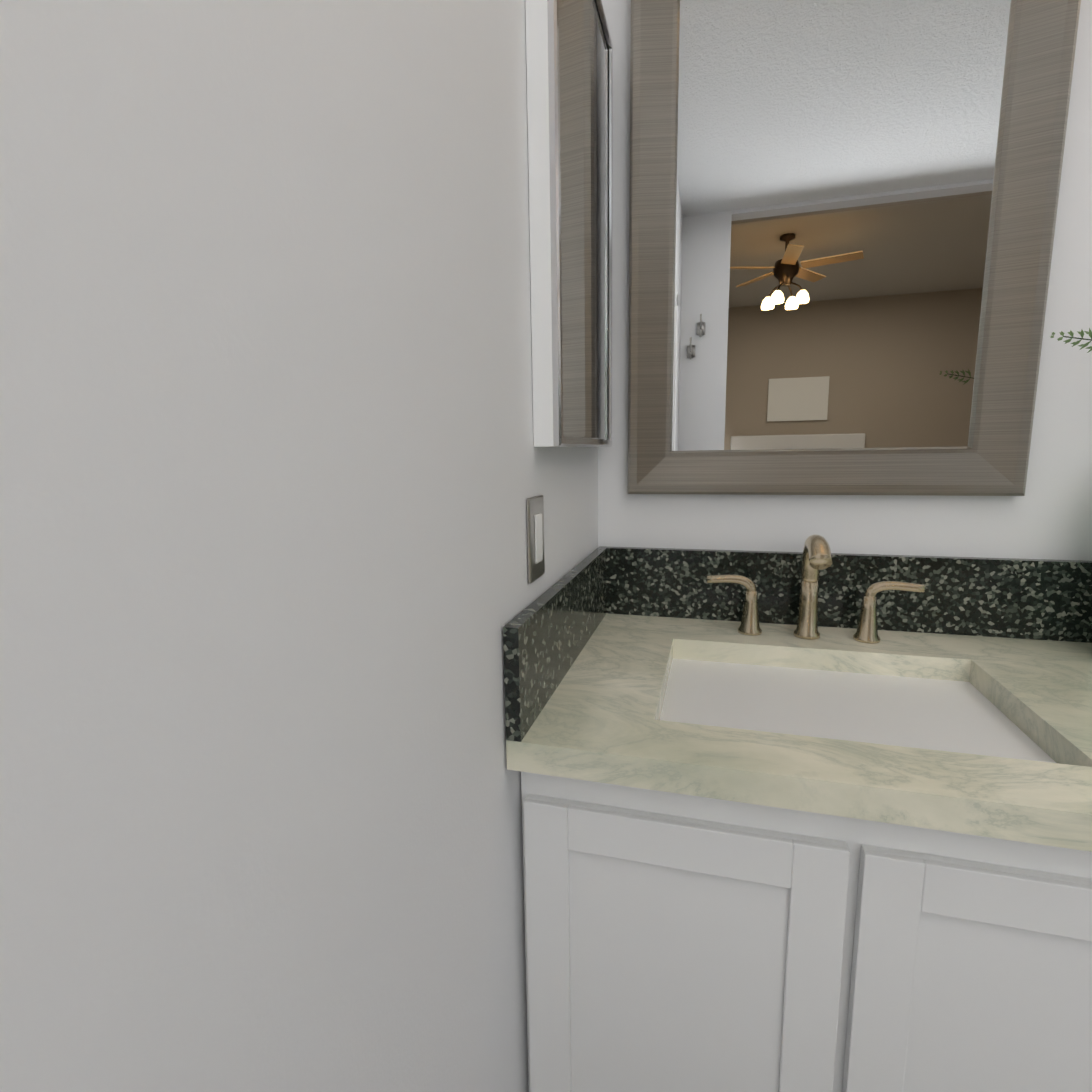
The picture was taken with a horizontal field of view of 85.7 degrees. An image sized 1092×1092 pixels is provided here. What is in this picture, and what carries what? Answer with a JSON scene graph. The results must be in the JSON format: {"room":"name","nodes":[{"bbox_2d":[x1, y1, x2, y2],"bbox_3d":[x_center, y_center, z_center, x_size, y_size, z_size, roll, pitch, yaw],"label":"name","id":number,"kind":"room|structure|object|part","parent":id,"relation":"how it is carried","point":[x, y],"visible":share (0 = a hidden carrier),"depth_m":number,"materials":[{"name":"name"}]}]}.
{"room":"bathroom","nodes":[
{"label":"bathroom","id":0,"kind":"room"},
{"bbox_2d":[0,0,597,1091],"bbox_3d":[-0.357,-0.100,-0.077,0.150,2.720,2.900,2,10,16],"label":"wall","id":1,"kind":"structure","parent":0,"point":[276,468],"depth_m":0.34,"materials":[{"name":"white paint"}]},
{"bbox_2d":[526,495,544,583],"bbox_3d":[-0.013,-0.011,0.850,0.008,0.120,0.070,2,10,16],"label":"light switch","id":2,"kind":"object","parent":1,"relation":"attached to","point":[535,533],"visible":0.98,"depth_m":0.84,"materials":[{"name":"silver metal"}]},
{"bbox_2d":[525,0,612,446],"bbox_3d":[0.055,-0.544,0.974,0.040,0.750,0.430,2,10,16],"label":"medicine cabinet mirror","id":3,"kind":"object","parent":1,"relation":"attached to","point":[569,53],"visible":1,"depth_m":0.87,"materials":[{"name":"white mirror"}]},
{"bbox_3d":[0.066,-0.544,0.971,0.004,0.720,0.400,2,10,16],"label":"glass","id":4,"kind":"part","parent":3,"relation":"part of","materials":[{"name":"white"}]},
{"bbox_2d":[598,0,1091,560],"bbox_3d":[1.076,-0.309,1.081,2.560,2.720,0.150,2,10,16],"label":"wall","id":5,"kind":"structure","parent":0,"point":[1048,516],"depth_m":1.14,"materials":[{"name":"white paint"}]},
{"bbox_2d":[628,0,1080,495],"bbox_3d":[0.517,-0.606,1.094,0.720,1.020,0.034,2,10,16],"label":"mirror","id":6,"kind":"object","parent":5,"relation":"attached to","point":[842,218],"visible":0.98,"depth_m":1.10,"materials":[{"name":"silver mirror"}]},
{"bbox_3d":[0.707,1.317,-0.045,2.561,0.120,3.300,2,10,16],"label":"floor","id":7,"kind":"structure","parent":0,"visible":0},
{"bbox_2d":[521,775,1091,1091],"bbox_3d":[1.078,0.681,0.847,2.144,0.840,0.597,2,10,16],"label":"bathroom vanity","id":8,"kind":"object","parent":7,"relation":"on","point":[672,944],"depth_m":0.73,"materials":[{"name":"painted wood"},{"name":"marble"},{"name":"champagne bronze"}]},
{"bbox_3d":[0.171,0.676,0.805,0.403,0.660,0.020,2,10,16],"label":"door","id":9,"kind":"part","parent":8,"relation":"part of","materials":[{"name":"white wood"}]},
{"bbox_2d":[506,611,1091,854],"bbox_3d":[1.067,0.249,0.761,2.144,0.040,0.632,2,10,16],"label":"countertop","id":10,"kind":"structure","parent":8,"relation":"on","point":[595,720],"depth_m":0.74,"materials":[{"name":"beige stone"}]},
{"bbox_2d":[703,535,926,642],"bbox_3d":[0.494,0.081,1.086,0.382,0.205,0.140,2,10,16],"label":"faucet","id":11,"kind":"object","parent":10,"relation":"on","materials":[{"name":"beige metal"}]},
{"bbox_2d":[659,651,1062,758],"bbox_3d":[0.439,0.318,0.921,0.550,0.152,0.410,2,10,16],"label":"sink","id":12,"kind":"object","parent":10,"relation":"in","point":[853,700],"depth_m":0.94,"materials":[{"name":"white ceramic"}]},
{"bbox_2d":[1050,328,1091,352],"bbox_3d":[1.155,-0.137,0.716,0.899,0.732,0.243,2,10,16],"label":"plant","id":13,"kind":"object","parent":10,"relation":"on","point":[1071,333],"visible":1,"depth_m":0.84,"materials":[{"name":"green plant"}]},
{"bbox_3d":[0.573,0.689,0.691,0.405,0.660,0.020,2,10,16],"label":"door","id":14,"kind":"part","parent":8,"relation":"part of","materials":[{"name":"white wood"}]}
]}

